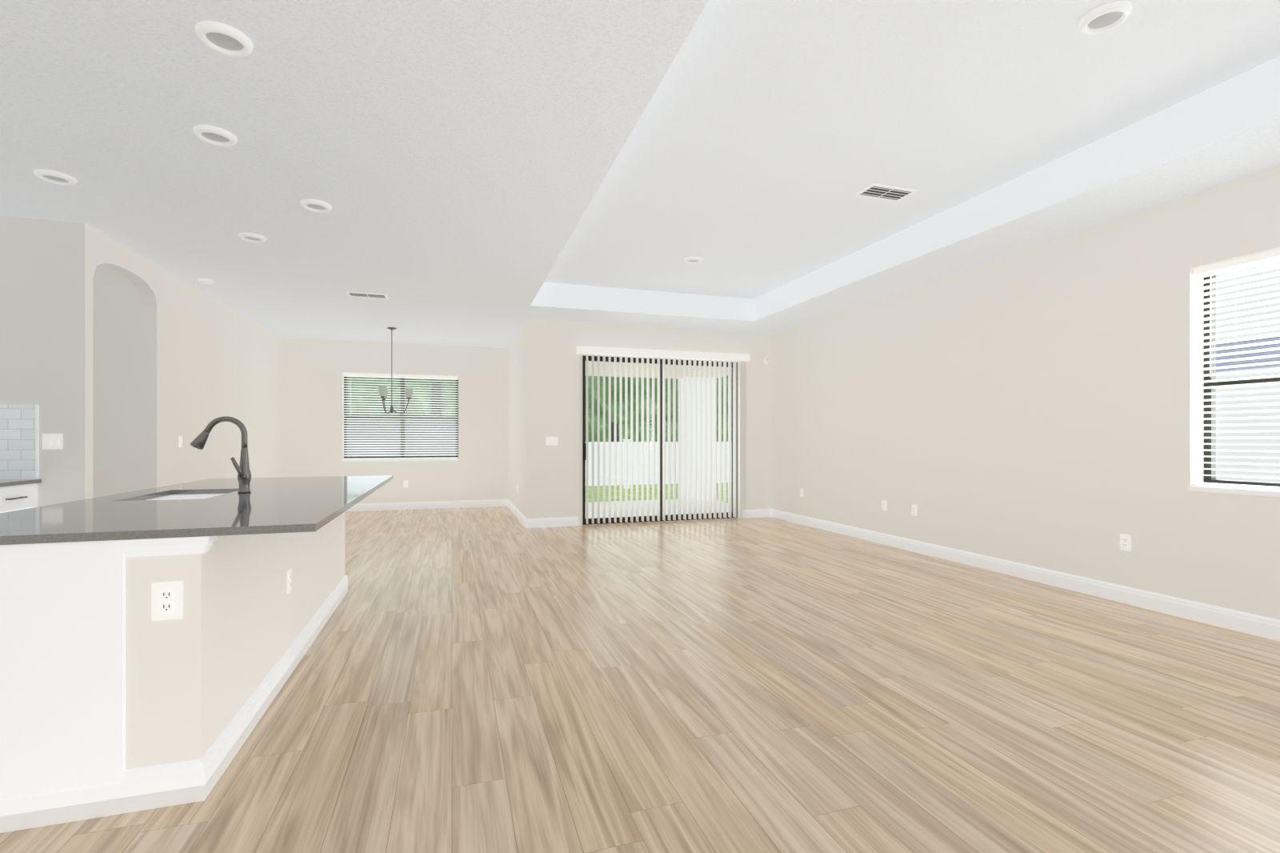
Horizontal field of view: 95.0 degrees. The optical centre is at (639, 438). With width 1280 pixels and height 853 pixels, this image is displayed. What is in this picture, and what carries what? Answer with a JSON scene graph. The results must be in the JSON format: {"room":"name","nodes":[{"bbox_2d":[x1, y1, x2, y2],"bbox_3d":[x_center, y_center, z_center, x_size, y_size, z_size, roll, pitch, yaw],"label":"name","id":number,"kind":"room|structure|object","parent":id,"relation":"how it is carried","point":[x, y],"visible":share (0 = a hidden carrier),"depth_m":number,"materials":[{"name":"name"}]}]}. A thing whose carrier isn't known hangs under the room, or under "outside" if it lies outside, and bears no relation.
{"room":"living room","nodes":[
{"label":"living room","id":0,"kind":"room"},
{"bbox_2d":[0,215,84,507],"bbox_3d":[-4.941,-0.215,4.317,1.427,2.870,0.100,0,0,-18],"label":"wall","id":1,"kind":"structure","parent":0,"point":[42,261],"depth_m":4.42,"materials":[{"name":"white paint"}]},
{"bbox_2d":[41,433,62,449],"bbox_3d":[-4.432,0.020,4.422,0.121,0.116,0.009,0,0,-18],"label":"switch","id":2,"kind":"object","parent":1,"relation":"attached to","point":[49,441],"visible":1,"depth_m":4.42,"materials":[{"name":"white plastic"}]},
{"bbox_2d":[92,264,142,497],"bbox_3d":[-5.283,-0.215,4.864,1.510,2.870,1.150,0,0,-18],"label":"wall","id":3,"kind":"structure","parent":0,"point":[117,303],"depth_m":5.49,"materials":[{"name":"beige paint"}]},
{"bbox_2d":[84,223,279,499],"bbox_3d":[-5.114,-0.215,7.008,0.120,2.870,5.330,0,0,-18],"label":"wall","id":4,"kind":"structure","parent":0,"point":[203,361],"depth_m":6.28,"materials":[{"name":"beige paint"}]},
{"bbox_2d":[178,436,182,447],"bbox_3d":[-4.739,0.030,6.052,0.009,0.116,0.072,0,0,-18],"label":"wall switch","id":5,"kind":"object","parent":4,"relation":"attached to","point":[180,438],"visible":1,"depth_m":6.04,"materials":[{"name":"white plastic"}]},
{"bbox_2d":[280,337,508,503],"bbox_3d":[-4.126,-0.215,10.229,3.970,2.870,0.200,0,0,-18],"label":"wall","id":6,"kind":"structure","parent":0,"point":[312,370],"depth_m":10.12,"materials":[{"name":"beige paint"}]},
{"bbox_2d":[344,375,458,458],"bbox_3d":[-4.158,-0.385,10.281,1.852,1.462,0.050,0,0,-18],"label":"window","id":7,"kind":"structure","parent":6,"relation":"in","point":[345,457],"depth_m":10.26,"materials":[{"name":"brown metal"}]},
{"bbox_2d":[343,372,458,459],"bbox_3d":[-4.125,-0.386,10.179,1.848,1.460,0.074,0,0,-18],"label":"blinds","id":8,"kind":"object","parent":7,"relation":"attached to","point":[352,374],"visible":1,"depth_m":10.18,"materials":[{"name":"white plastic"}]},
{"bbox_2d":[403,480,407,487],"bbox_3d":[-4.051,0.780,10.143,0.072,0.116,0.008,0,0,-18],"label":"outlet","id":9,"kind":"object","parent":6,"relation":"attached to","point":[405,482],"visible":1,"depth_m":10.14,"materials":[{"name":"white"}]},
{"bbox_2d":[508,321,525,516],"bbox_3d":[-1.908,-0.215,9.486,0.200,2.870,2.570,0,0,-18],"label":"wall","id":10,"kind":"structure","parent":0,"point":[517,350],"depth_m":9.13,"materials":[{"name":"beige paint"}]},
{"bbox_2d":[0,0,1279,347],"bbox_3d":[-1.011,-1.877,4.086,9.370,0.455,13.800,0,0,-18],"label":"ceiling","id":11,"kind":"structure","parent":0,"point":[484,168],"depth_m":3.52,"materials":[{"name":"paint"}]},
{"bbox_2d":[33,168,77,185],"bbox_3d":[-3.671,-1.637,3.685,0.196,0.026,0.196,0,0,-18],"label":"recessed light","id":12,"kind":"object","parent":11,"relation":"in","point":[53,177],"visible":1,"depth_m":3.67,"materials":[{"name":"white"}]},
{"bbox_2d":[198,278,213,283],"bbox_3d":[-4.503,-1.633,6.085,0.130,0.034,0.130,0,0,-18],"label":"smoke detector","id":13,"kind":"object","parent":11,"relation":"attached to","point":[205,281],"visible":1,"depth_m":6.05,"materials":[{"name":"white plastic"}]},
{"bbox_2d":[192,124,237,146],"bbox_3d":[-2.301,-1.637,3.179,0.196,0.026,0.196,0,0,-18],"label":"recessed light","id":14,"kind":"object","parent":11,"relation":"in","point":[211,134],"visible":1,"depth_m":3.16,"materials":[{"name":"white"}]},
{"bbox_2d":[195,20,252,56],"bbox_3d":[-1.709,-1.637,2.413,0.196,0.026,0.196,0,0,-18],"label":"recessed light","id":15,"kind":"object","parent":11,"relation":"in","point":[222,38],"visible":1,"depth_m":2.40,"materials":[{"name":"white"}]},
{"bbox_2d":[237,232,266,243],"bbox_3d":[-3.162,-1.637,4.783,0.196,0.026,0.196,0,0,-18],"label":"recessed light","id":16,"kind":"object","parent":11,"relation":"in","point":[248,237],"visible":1,"depth_m":4.76,"materials":[{"name":"white"}]},
{"bbox_2d":[300,199,331,212],"bbox_3d":[-2.280,-1.637,4.131,0.196,0.026,0.196,0,0,-18],"label":"recessed light","id":17,"kind":"object","parent":11,"relation":"in","point":[313,205],"visible":1,"depth_m":4.11,"materials":[{"name":"white"}]},
{"bbox_2d":[345,291,388,299],"bbox_3d":[-3.123,-1.647,6.728,0.420,0.006,0.220,0,0,-18],"label":"ceiling vent","id":18,"kind":"object","parent":11,"relation":"in","point":[361,294],"visible":1,"depth_m":6.73,"materials":[{"name":"white metal"}]},
{"bbox_2d":[378,327,412,413],"bbox_3d":[-3.636,-1.012,8.730,0.476,1.276,0.520,0,0,-18],"label":"chandelier","id":19,"kind":"object","parent":11,"relation":"hanging from","point":[382,390],"visible":1,"depth_m":8.71,"materials":[{"name":"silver metal"}]},
{"bbox_2d":[684,256,702,263],"bbox_3d":[0.579,-1.942,6.382,0.196,0.026,0.196,0,0,-18],"label":"recessed light","id":20,"kind":"object","parent":11,"relation":"attached to","point":[692,260],"visible":1,"depth_m":6.35,"materials":[{"name":"white plastic"}]},
{"bbox_2d":[854,183,917,202],"bbox_3d":[1.951,-1.952,4.658,0.420,0.006,0.220,0,0,-18],"label":"ceiling vent","id":21,"kind":"object","parent":11,"relation":"attached to","point":[877,191],"visible":1,"depth_m":4.65,"materials":[{"name":"white metal"}]},
{"bbox_2d":[1078,0,1131,34],"bbox_3d":[2.153,-1.942,2.717,0.196,0.026,0.196,0,0,-18],"label":"recessed light","id":22,"kind":"object","parent":11,"relation":"attached to","point":[1105,18],"visible":1,"depth_m":2.70,"materials":[{"name":"white"}]},
{"bbox_2d":[0,506,1279,852],"bbox_3d":[-0.868,1.280,4.132,9.070,0.120,13.800,0,0,-18],"label":"floor","id":23,"kind":"structure","parent":0,"point":[481,680],"depth_m":2.56,"materials":[{"name":"brown wood"}]},
{"bbox_2d":[0,479,41,512],"bbox_3d":[-4.290,0.760,2.744,0.667,0.920,3.286,0,0,-18],"label":"base cabinet","id":24,"kind":"object","parent":23,"relation":"on","point":[15,494],"visible":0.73,"depth_m":4.19,"materials":[{"name":"white wood"}]},
{"bbox_2d":[0,475,393,832],"bbox_3d":[-2.204,0.760,3.263,1.285,0.920,2.920,0,0,-18],"label":"kitchen island","id":25,"kind":"object","parent":23,"relation":"on","point":[106,708],"visible":0.98,"depth_m":1.96,"materials":[{"name":"white paint"}]},
{"bbox_2d":[151,580,182,620],"bbox_3d":[-1.578,0.540,1.957,0.085,0.125,0.008,0,0,-18],"label":"outlet","id":26,"kind":"object","parent":25,"relation":"attached to","point":[166,597],"visible":1,"depth_m":1.96,"materials":[{"name":"white plastic"}]},
{"bbox_2d":[190,416,251,492],"bbox_3d":[-2.313,0.087,3.232,0.287,0.425,0.099,0,0,-18],"label":"faucet","id":27,"kind":"object","parent":25,"relation":"on","point":[244,474],"visible":1,"depth_m":3.26,"materials":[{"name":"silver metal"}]},
{"bbox_2d":[287,568,291,593],"bbox_3d":[-1.826,0.740,3.058,0.008,0.116,0.072,0,0,-18],"label":"outlet","id":28,"kind":"object","parent":25,"relation":"attached to","point":[290,571],"visible":1,"depth_m":3.05,"materials":[{"name":"white plastic"}]},
{"bbox_2d":[525,318,771,525],"bbox_3d":[0.225,-0.215,8.715,3.790,2.870,0.200,0,0,-18],"label":"wall","id":29,"kind":"structure","parent":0,"point":[552,358],"depth_m":8.25,"materials":[{"name":"beige paint"}]},
{"bbox_2d":[545,436,557,445],"bbox_3d":[-1.224,0.030,8.140,0.164,0.116,0.009,0,0,-18],"label":"switch","id":30,"kind":"object","parent":29,"relation":"attached to","point":[550,441],"visible":1,"depth_m":8.14,"materials":[{"name":"white plastic"}]},
{"bbox_2d":[582,355,737,524],"bbox_3d":[0.329,0.017,8.749,2.462,2.406,0.098,0,0,-18],"label":"sliding door","id":31,"kind":"structure","parent":29,"relation":"in","point":[590,358],"depth_m":8.75,"materials":[{"name":"brown metal"}]},
{"bbox_2d":[576,345,749,523],"bbox_3d":[0.397,-0.050,8.618,2.680,2.490,0.088,0,0,-18],"label":"vertical blinds","id":32,"kind":"object","parent":29,"relation":"attached to","point":[581,350],"visible":1,"depth_m":8.62,"materials":[{"name":"white plastic"}]},
{"bbox_2d":[588,499,731,518],"bbox_3d":[0.007,1.282,10.178,3.870,0.115,2.920,0,0,-18],"label":"lanai","id":33,"kind":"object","parent":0,"point":[590,503],"depth_m":10.34,"materials":[{"name":"white concrete"}]},
{"bbox_2d":[677,376,713,500],"bbox_3d":[1.164,-0.003,11.925,0.660,2.455,0.460,0,0,-18],"label":"column","id":34,"kind":"structure","parent":33,"relation":"on","point":[692,378],"depth_m":11.74,"materials":[{"name":"white paint"}]},
{"bbox_2d":[588,365,731,379],"bbox_3d":[0.008,-1.315,10.257,3.920,0.170,2.870,0,0,-18],"label":"beam","id":35,"kind":"structure","parent":34,"relation":"on","point":[590,367],"depth_m":11.46,"materials":[{"name":"white paint"}]},
{"bbox_2d":[771,166,1279,619],"bbox_3d":[3.778,-0.215,4.168,0.200,2.870,11.030,0,0,-18],"label":"wall","id":36,"kind":"structure","parent":0,"point":[1035,406],"depth_m":4.89,"materials":[{"name":"white paint"}]},
{"bbox_2d":[800,488,803,496],"bbox_3d":[2.312,0.770,8.397,0.008,0.116,0.072,0,0,-18],"label":"outlet","id":37,"kind":"object","parent":36,"relation":"attached to","point":[801,490],"visible":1,"depth_m":8.39,"materials":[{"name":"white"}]},
{"bbox_2d":[345,499,1279,640],"bbox_3d":[0.513,1.157,5.816,14.793,0.125,7.424,0,0,28],"label":"baseboard","id":38,"kind":"structure","parent":36,"relation":"attached to","point":[1263,626],"depth_m":5.23,"materials":[{"name":"white wood"}]},
{"bbox_2d":[882,500,887,510],"bbox_3d":[2.828,0.770,6.788,0.008,0.116,0.072,0,0,-18],"label":"outlet","id":39,"kind":"object","parent":36,"relation":"attached to","point":[884,502],"visible":1,"depth_m":6.78,"materials":[{"name":"white plastic"}]},
{"bbox_2d":[912,504,916,515],"bbox_3d":[2.968,0.770,6.350,0.008,0.116,0.072,0,0,-18],"label":"outlet","id":40,"kind":"object","parent":36,"relation":"attached to","point":[914,506],"visible":1,"depth_m":6.34,"materials":[{"name":"white plastic"}]},
{"bbox_2d":[1120,533,1131,551],"bbox_3d":[3.606,0.770,4.359,0.008,0.116,0.072,0,0,-18],"label":"outlet","id":41,"kind":"object","parent":36,"relation":"attached to","point":[1125,540],"visible":1,"depth_m":4.35,"materials":[{"name":"white plastic"}]},
{"bbox_2d":[1204,260,1279,486],"bbox_3d":[4.043,-0.420,3.538,0.050,1.472,1.022,0,0,-18],"label":"window","id":42,"kind":"structure","parent":36,"relation":"in","point":[1206,478],"depth_m":3.99,"materials":[{"name":"brown metal"}]},
{"bbox_2d":[1194,248,1279,490],"bbox_3d":[3.941,-0.421,3.506,0.074,1.470,1.018,0,0,-18],"label":"blinds","id":43,"kind":"object","parent":42,"relation":"attached to","point":[1273,256],"visible":1,"depth_m":3.77,"materials":[{"name":"white plastic"}]},
{"label":"outside","id":44,"kind":"structure","parent":0,"visible":0},
{"bbox_2d":[347,379,731,441],"bbox_3d":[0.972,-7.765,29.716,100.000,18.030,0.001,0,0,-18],"label":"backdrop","id":45,"kind":"structure","parent":44,"point":[590,418],"depth_m":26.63,"materials":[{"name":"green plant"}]},
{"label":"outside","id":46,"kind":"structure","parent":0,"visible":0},
{"bbox_2d":[588,482,731,503],"bbox_3d":[-1.193,1.335,20.095,70.000,0.170,51.000,0,0,-18],"label":"grassy ground","id":47,"kind":"structure","parent":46,"point":[590,487],"depth_m":13.70,"materials":[{"name":"green plant"}]},
{"bbox_2d":[347,415,455,459],"bbox_3d":[-5.795,0.381,11.467,7.394,1.799,1.504,0,0,-18],"label":"fence","id":48,"kind":"object","parent":47,"relation":"on","point":[423,415],"visible":0.03,"depth_m":11.29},
{"bbox_2d":[347,374,731,441],"bbox_3d":[3.008,-3.730,22.498,46.266,9.959,8.234,0,0,-22],"label":"trees","id":49,"kind":"object","parent":47,"relation":"on","point":[590,378],"visible":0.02,"depth_m":17.60,"materials":[{"name":"foliage"},{"name":"bark"}]},
{"bbox_2d":[588,360,707,369],"bbox_3d":[0.008,-1.490,10.257,3.920,0.180,2.870,0,0,-18],"label":"ceiling","id":50,"kind":"structure","parent":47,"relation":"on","point":[590,362],"depth_m":11.15,"materials":[{"name":"white paint"}]},
{"bbox_2d":[588,439,731,488],"bbox_3d":[4.736,0.627,16.431,43.215,1.245,0.160,0,0,-18],"label":"fence","id":51,"kind":"object","parent":47,"relation":"on","point":[590,443],"visible":0.02,"depth_m":14.84,"materials":[{"name":"plastic"}]},
{"bbox_2d":[1216,261,1279,482],"bbox_3d":[8.801,-0.965,7.023,3.950,4.430,20.000,0,0,-18],"label":"neighboring house","id":52,"kind":"structure","parent":47,"relation":"on","point":[1269,447],"depth_m":6.97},
{"bbox_3d":[-3.954,-0.215,0.344,0.150,2.870,8.070,0,0,-18],"label":"wall","id":53,"kind":"structure","parent":0,"visible":0},
{"bbox_2d":[0,404,38,479],"bbox_3d":[-4.314,0.022,2.749,0.632,0.554,3.270,0,0,-18],"label":"tile backsplash","id":54,"kind":"structure","parent":53,"relation":"attached to","point":[18,423],"depth_m":4.36,"materials":[{"name":"white tile"}]}
]}

